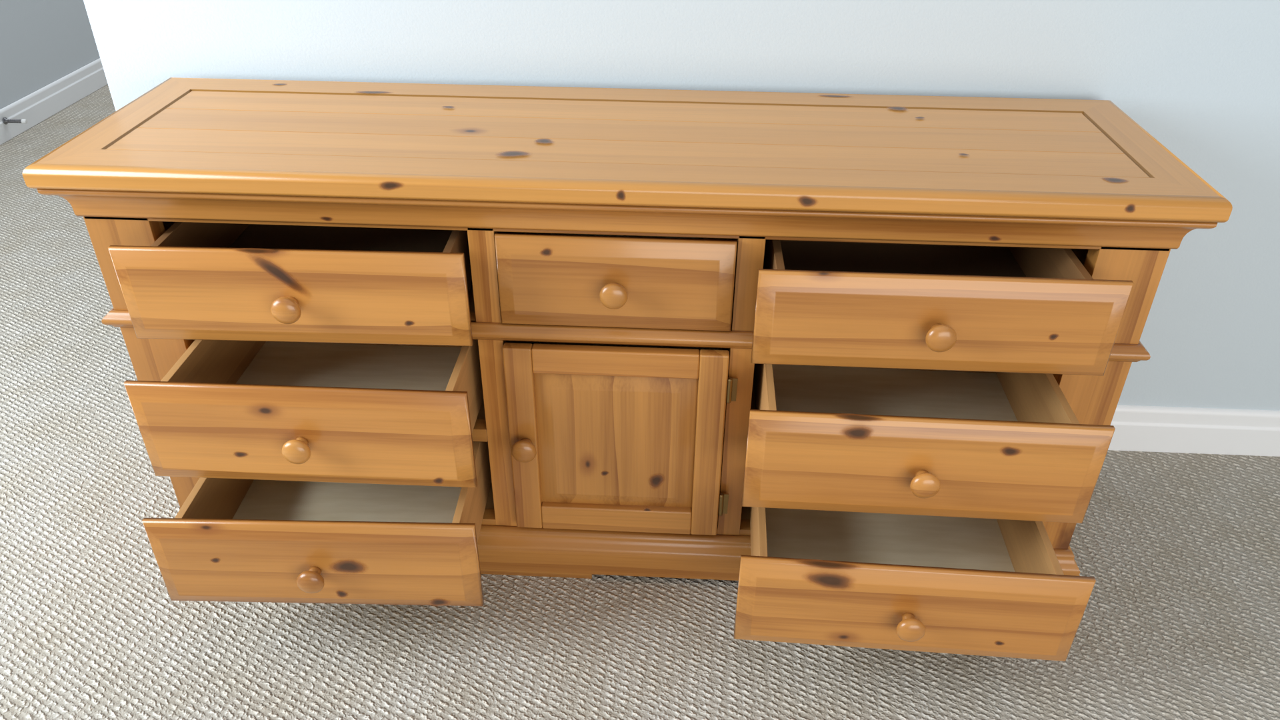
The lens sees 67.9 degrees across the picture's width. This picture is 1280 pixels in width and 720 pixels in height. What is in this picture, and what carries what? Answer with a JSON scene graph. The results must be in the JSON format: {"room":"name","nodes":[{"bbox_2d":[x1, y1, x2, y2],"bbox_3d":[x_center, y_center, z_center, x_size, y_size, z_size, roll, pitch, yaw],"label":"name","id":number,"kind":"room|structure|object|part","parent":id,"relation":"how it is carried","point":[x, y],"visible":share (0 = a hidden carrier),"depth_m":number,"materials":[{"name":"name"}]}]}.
{"room":"bedroom","nodes":[
{"label":"bedroom","id":0,"kind":"room"},
{"bbox_2d":[0,0,99,109],"bbox_3d":[-2.384,-2.987,4.579,0.120,2.600,6.700,2,33,2],"label":"wall","id":1,"kind":"structure","parent":0,"point":[42,42],"depth_m":3.81,"materials":[{"name":"white paint"}]},
{"bbox_2d":[0,58,107,145],"bbox_3d":[-2.328,-1.938,5.249,0.015,0.112,6.700,2,33,2],"label":"baseboard","id":2,"kind":"structure","parent":1,"relation":"attached to","point":[39,105],"depth_m":3.88,"materials":[{"name":"white paint"}]},
{"bbox_2d":[2,117,27,124],"bbox_3d":[-2.375,-0.909,3.616,0.086,0.026,0.026,2,33,2],"label":"door stop","id":3,"kind":"object","parent":2,"relation":"attached to","point":[5,121],"visible":1,"depth_m":3.61,"materials":[{"name":"silver metal"}]},
{"bbox_2d":[0,84,1279,719],"bbox_3d":[0.041,-0.510,3.169,9.000,0.001,11.500,2,33,2],"label":"floor","id":4,"kind":"structure","parent":0,"point":[1181,619],"depth_m":1.66,"materials":[{"name":"carpet"}]},
{"bbox_2d":[22,77,1232,661],"bbox_3d":[-0.036,0.032,1.603,1.680,0.781,0.725,2,33,2],"label":"dresser","id":5,"kind":"object","parent":4,"relation":"on","point":[860,363],"visible":1,"depth_m":1.43,"materials":[{"name":"brown wood"}]},
{"bbox_3d":[-0.827,-0.377,1.538,0.076,0.035,0.448,2,33,2],"label":"frame","id":6,"kind":"part","parent":5,"relation":"part of","materials":[{"name":"brown wood"}]},
{"bbox_3d":[-0.787,0.023,1.595,0.100,0.610,0.035,2,33,2],"label":"post","id":7,"kind":"part","parent":5,"relation":"part of","materials":[{"name":"brown wood"}]},
{"bbox_3d":[-0.817,-0.069,1.768,0.020,0.733,0.418,2,33,2],"label":"panel","id":8,"kind":"part","parent":5,"relation":"part of","materials":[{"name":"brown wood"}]},
{"bbox_3d":[-0.716,-0.194,1.557,0.012,0.119,0.370,1,33,1],"label":"drawer","id":9,"kind":"part","parent":5,"relation":"part of","materials":[{"name":"brown wood"}]},
{"bbox_3d":[-0.715,0.010,1.607,0.012,0.144,0.370,2,33,2],"label":"drawer","id":10,"kind":"part","parent":5,"relation":"part of","materials":[{"name":"brown wood"}]},
{"bbox_3d":[-0.721,0.219,1.659,0.012,0.140,0.370,1,33,0],"label":"drawer","id":11,"kind":"part","parent":5,"relation":"part of","materials":[{"name":"brown wood"}]},
{"bbox_3d":[-0.505,-0.074,1.362,0.042,0.042,0.036,1,33,1],"label":"knob","id":12,"kind":"part","parent":5,"relation":"part of","materials":[{"name":"brown wood"}]},
{"bbox_3d":[-0.504,-0.089,1.385,0.507,0.151,0.020,1,33,1],"label":"drawer","id":13,"kind":"part","parent":5,"relation":"part of","materials":[{"name":"brown wood"}]},
{"bbox_3d":[-0.507,0.132,1.410,0.042,0.042,0.036,2,33,2],"label":"knob","id":14,"kind":"part","parent":5,"relation":"part of","materials":[{"name":"brown wood"}]},
{"bbox_3d":[-0.506,0.117,1.433,0.507,0.176,0.020,2,33,2],"label":"drawer","id":15,"kind":"part","parent":5,"relation":"part of","materials":[{"name":"brown wood"}]},
{"bbox_3d":[-0.506,0.338,1.467,0.042,0.042,0.036,1,33,0],"label":"knob","id":16,"kind":"part","parent":5,"relation":"part of","materials":[{"name":"brown wood"}]},
{"bbox_3d":[-0.506,0.323,1.490,0.507,0.172,0.020,1,33,0],"label":"drawer","id":17,"kind":"part","parent":5,"relation":"part of","materials":[{"name":"brown wood"}]},
{"bbox_3d":[-0.499,-0.149,1.576,0.431,0.005,0.366,1,33,1],"label":"drawer","id":18,"kind":"part","parent":5,"relation":"part of","materials":[{"name":"brown wood"}]},
{"bbox_3d":[-0.504,0.272,1.687,0.431,0.005,0.366,1,33,0],"label":"drawer","id":19,"kind":"part","parent":5,"relation":"part of","materials":[{"name":"beige wood"}]},
{"bbox_3d":[-0.498,0.068,1.631,0.431,0.005,0.366,2,33,2],"label":"drawer","id":20,"kind":"part","parent":5,"relation":"part of","materials":[{"name":"beige wood"}]},
{"bbox_3d":[-0.490,-0.080,1.750,0.423,0.122,0.012,2,33,2],"label":"drawer","id":21,"kind":"part","parent":5,"relation":"part of","materials":[{"name":"brown wood"}]},
{"bbox_3d":[-0.281,-0.184,1.548,0.012,0.119,0.370,1,33,1],"label":"drawer","id":22,"kind":"part","parent":5,"relation":"part of","materials":[{"name":"brown wood"}]},
{"bbox_3d":[-0.280,0.024,1.593,0.012,0.144,0.370,2,33,2],"label":"drawer","id":23,"kind":"part","parent":5,"relation":"part of","materials":[{"name":"brown wood"}]},
{"bbox_3d":[-0.520,-0.171,1.697,0.571,0.012,0.384,2,33,2],"label":"dust panel","id":24,"kind":"part","parent":5,"relation":"part of","materials":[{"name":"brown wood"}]},
{"bbox_3d":[-0.286,0.226,1.656,0.012,0.140,0.370,1,33,0],"label":"drawer","id":25,"kind":"part","parent":5,"relation":"part of","materials":[{"name":"brown wood"}]},
{"bbox_3d":[-0.498,0.112,1.632,0.480,0.026,0.030,2,33,2],"label":"drawer rail","id":26,"kind":"part","parent":5,"relation":"part of","materials":[{"name":"brown wood"}]},
{"bbox_3d":[-0.522,0.001,1.808,0.571,0.012,0.384,2,33,2],"label":"dust panel","id":27,"kind":"part","parent":5,"relation":"part of","materials":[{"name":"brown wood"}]},
{"bbox_3d":[-0.191,0.147,1.574,0.042,0.042,0.036,2,33,2],"label":"knob","id":28,"kind":"part","parent":5,"relation":"part of","materials":[{"name":"brown wood"}]},
{"bbox_3d":[-0.170,-0.215,1.598,0.012,0.119,0.360,2,33,2],"label":"drawer","id":29,"kind":"part","parent":5,"relation":"part of","materials":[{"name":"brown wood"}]},
{"bbox_3d":[-0.037,-0.048,1.502,1.598,0.030,0.029,2,33,2],"label":"waist rail","id":30,"kind":"part","parent":5,"relation":"part of","materials":[{"name":"brown wood"}]},
{"bbox_3d":[-0.039,-0.098,1.407,0.042,0.042,0.036,2,33,2],"label":"knob","id":31,"kind":"part","parent":5,"relation":"part of","materials":[{"name":"brown wood"}]},
{"bbox_3d":[-0.038,0.002,1.504,0.264,0.046,0.020,2,33,2],"label":"door rail","id":32,"kind":"part","parent":5,"relation":"part of","materials":[{"name":"brown wood"}]},
{"bbox_3d":[-0.037,-0.113,1.430,0.356,0.151,0.020,2,33,2],"label":"drawer","id":33,"kind":"part","parent":5,"relation":"part of","materials":[{"name":"brown wood"}]},
{"bbox_3d":[-0.041,0.300,1.725,1.598,0.028,0.029,2,33,2],"label":"rail","id":34,"kind":"part","parent":5,"relation":"part of","materials":[{"name":"brown wood"}]},
{"bbox_3d":[-0.040,0.139,1.591,0.272,0.287,0.015,2,33,2],"label":"door raised panel","id":35,"kind":"part","parent":5,"relation":"part of","materials":[{"name":"brown wood"}]},
{"bbox_3d":[-0.042,0.278,1.681,0.264,0.052,0.020,2,33,2],"label":"door rail","id":36,"kind":"part","parent":5,"relation":"part of","materials":[{"name":"brown wood"}]},
{"bbox_3d":[-0.030,0.184,1.896,1.560,0.012,0.384,2,33,2],"label":"panel","id":37,"kind":"part","parent":5,"relation":"part of","materials":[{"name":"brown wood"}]},
{"bbox_3d":[-0.038,-0.036,1.484,1.631,0.030,0.020,2,33,2],"label":"waist moulding","id":38,"kind":"part","parent":5,"relation":"part of","materials":[{"name":"brown wood"}]},
{"bbox_3d":[-0.035,-0.217,1.393,1.598,0.062,0.030,2,33,2],"label":"rail","id":39,"kind":"part","parent":5,"relation":"part of","materials":[{"name":"brown wood"}]},
{"bbox_3d":[-0.028,-0.170,1.617,0.280,0.005,0.356,2,33,2],"label":"drawer","id":40,"kind":"part","parent":5,"relation":"part of","materials":[{"name":"brown wood"}]},
{"bbox_3d":[-0.036,-0.205,1.366,1.664,0.056,0.036,2,33,2],"label":"crown moulding","id":41,"kind":"part","parent":5,"relation":"part of","materials":[{"name":"brown wood"}]},
{"bbox_3d":[-0.035,-0.249,1.352,1.680,0.035,0.076,2,33,2],"label":"frame","id":42,"kind":"part","parent":5,"relation":"part of","materials":[{"name":"brown wood"}]},
{"bbox_3d":[-0.018,-0.189,1.888,1.560,0.645,0.006,2,33,2],"label":"panel","id":43,"kind":"part","parent":5,"relation":"part of","materials":[{"name":"brown wood"}]},
{"bbox_3d":[-0.017,-0.450,1.665,1.680,0.035,0.076,2,33,2],"label":"frame","id":44,"kind":"part","parent":5,"relation":"part of","materials":[{"name":"brown wood"}]},
{"bbox_3d":[0.114,-0.205,1.588,0.012,0.119,0.360,2,33,2],"label":"drawer","id":45,"kind":"part","parent":5,"relation":"part of","materials":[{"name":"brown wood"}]},
{"bbox_3d":[-0.027,-0.154,1.679,0.382,0.012,0.384,2,33,2],"label":"shelf dust panel","id":46,"kind":"part","parent":5,"relation":"part of","materials":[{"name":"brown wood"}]},
{"bbox_3d":[0.465,0.035,1.771,0.571,0.012,0.384,2,33,2],"label":"dust panel","id":47,"kind":"part","parent":5,"relation":"part of","materials":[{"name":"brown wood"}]},
{"bbox_3d":[0.198,0.267,1.601,0.012,0.140,0.370,3,33,3],"label":"drawer","id":48,"kind":"part","parent":5,"relation":"part of","materials":[{"name":"brown wood"}]},
{"bbox_3d":[0.203,0.051,1.559,0.012,0.144,0.370,2,33,3],"label":"drawer","id":49,"kind":"part","parent":5,"relation":"part of","materials":[{"name":"brown wood"}]},
{"bbox_3d":[0.209,-0.156,1.513,0.012,0.119,0.370,2,33,2],"label":"drawer","id":50,"kind":"part","parent":5,"relation":"part of","materials":[{"name":"brown wood"}]},
{"bbox_3d":[0.414,0.327,1.618,0.431,0.005,0.366,3,33,3],"label":"drawer","id":51,"kind":"part","parent":5,"relation":"part of","materials":[{"name":"beige wood"}]},
{"bbox_3d":[0.435,-0.246,1.655,0.423,0.097,0.012,2,33,2],"label":"drawer","id":52,"kind":"part","parent":5,"relation":"part of","materials":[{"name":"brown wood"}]},
{"bbox_3d":[0.420,0.112,1.579,0.431,0.005,0.366,2,33,3],"label":"drawer","id":53,"kind":"part","parent":5,"relation":"part of","materials":[{"name":"beige wood"}]},
{"bbox_3d":[0.425,-0.108,1.528,0.431,0.005,0.366,2,33,2],"label":"drawer","id":54,"kind":"part","parent":5,"relation":"part of","materials":[{"name":"brown wood"}]},
{"bbox_3d":[0.398,0.392,1.399,0.042,0.042,0.036,3,33,3],"label":"knob","id":55,"kind":"part","parent":5,"relation":"part of","materials":[{"name":"brown wood"}]},
{"bbox_3d":[0.432,-0.037,1.698,0.423,0.122,0.012,2,33,3],"label":"drawer","id":56,"kind":"part","parent":5,"relation":"part of","materials":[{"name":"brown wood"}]},
{"bbox_3d":[0.400,0.377,1.421,0.507,0.172,0.020,3,33,3],"label":"drawer","id":57,"kind":"part","parent":5,"relation":"part of","materials":[{"name":"brown wood"}]},
{"bbox_3d":[0.406,0.175,1.359,0.042,0.042,0.036,2,33,3],"label":"knob","id":58,"kind":"part","parent":5,"relation":"part of","materials":[{"name":"brown wood"}]},
{"bbox_3d":[0.408,0.161,1.382,0.507,0.176,0.020,2,33,3],"label":"drawer","id":59,"kind":"part","parent":5,"relation":"part of","materials":[{"name":"brown wood"}]},
{"bbox_3d":[0.415,-0.034,1.315,0.042,0.042,0.036,2,33,2],"label":"knob","id":60,"kind":"part","parent":5,"relation":"part of","materials":[{"name":"brown wood"}]},
{"bbox_3d":[0.416,-0.048,1.337,0.507,0.151,0.020,2,33,2],"label":"drawer","id":61,"kind":"part","parent":5,"relation":"part of","materials":[{"name":"brown wood"}]},
{"bbox_3d":[0.631,0.288,1.575,0.012,0.140,0.370,3,33,3],"label":"drawer","id":62,"kind":"part","parent":5,"relation":"part of","materials":[{"name":"brown wood"}]},
{"bbox_3d":[0.638,0.070,1.538,0.012,0.144,0.370,2,33,3],"label":"drawer","id":63,"kind":"part","parent":5,"relation":"part of","materials":[{"name":"brown wood"}]},
{"bbox_3d":[0.643,-0.141,1.497,0.012,0.119,0.370,2,33,2],"label":"drawer","id":64,"kind":"part","parent":5,"relation":"part of","materials":[{"name":"brown wood"}]},
{"bbox_3d":[0.761,-0.014,1.709,0.020,0.733,0.418,2,33,2],"label":"panel","id":65,"kind":"part","parent":5,"relation":"part of","materials":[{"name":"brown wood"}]},
{"bbox_3d":[0.711,0.075,1.539,0.100,0.610,0.035,2,33,2],"label":"post","id":66,"kind":"part","parent":5,"relation":"part of","materials":[{"name":"brown wood"}]},
{"bbox_3d":[0.777,-0.121,1.629,0.020,0.030,0.436,2,33,2],"label":"waist moulding","id":67,"kind":"part","parent":5,"relation":"part of","materials":[{"name":"brown wood"}]},
{"bbox_3d":[0.775,-0.322,1.479,0.076,0.035,0.448,2,33,2],"label":"frame","id":68,"kind":"part","parent":5,"relation":"part of","materials":[{"name":"brown wood"}]},
{"bbox_2d":[83,0,1279,410],"bbox_3d":[1.753,-0.911,1.418,5.478,2.600,0.120,2,33,2],"label":"wall","id":69,"kind":"structure","parent":0,"point":[1201,77],"depth_m":1.69,"materials":[{"name":"white paint"}]},
{"bbox_2d":[1108,404,1279,456],"bbox_3d":[1.734,0.139,2.085,5.493,0.112,0.135,2,33,2],"label":"baseboard","id":70,"kind":"structure","parent":69,"relation":"attached to","point":[1138,428],"depth_m":2.04,"materials":[{"name":"white paint"}]}
]}

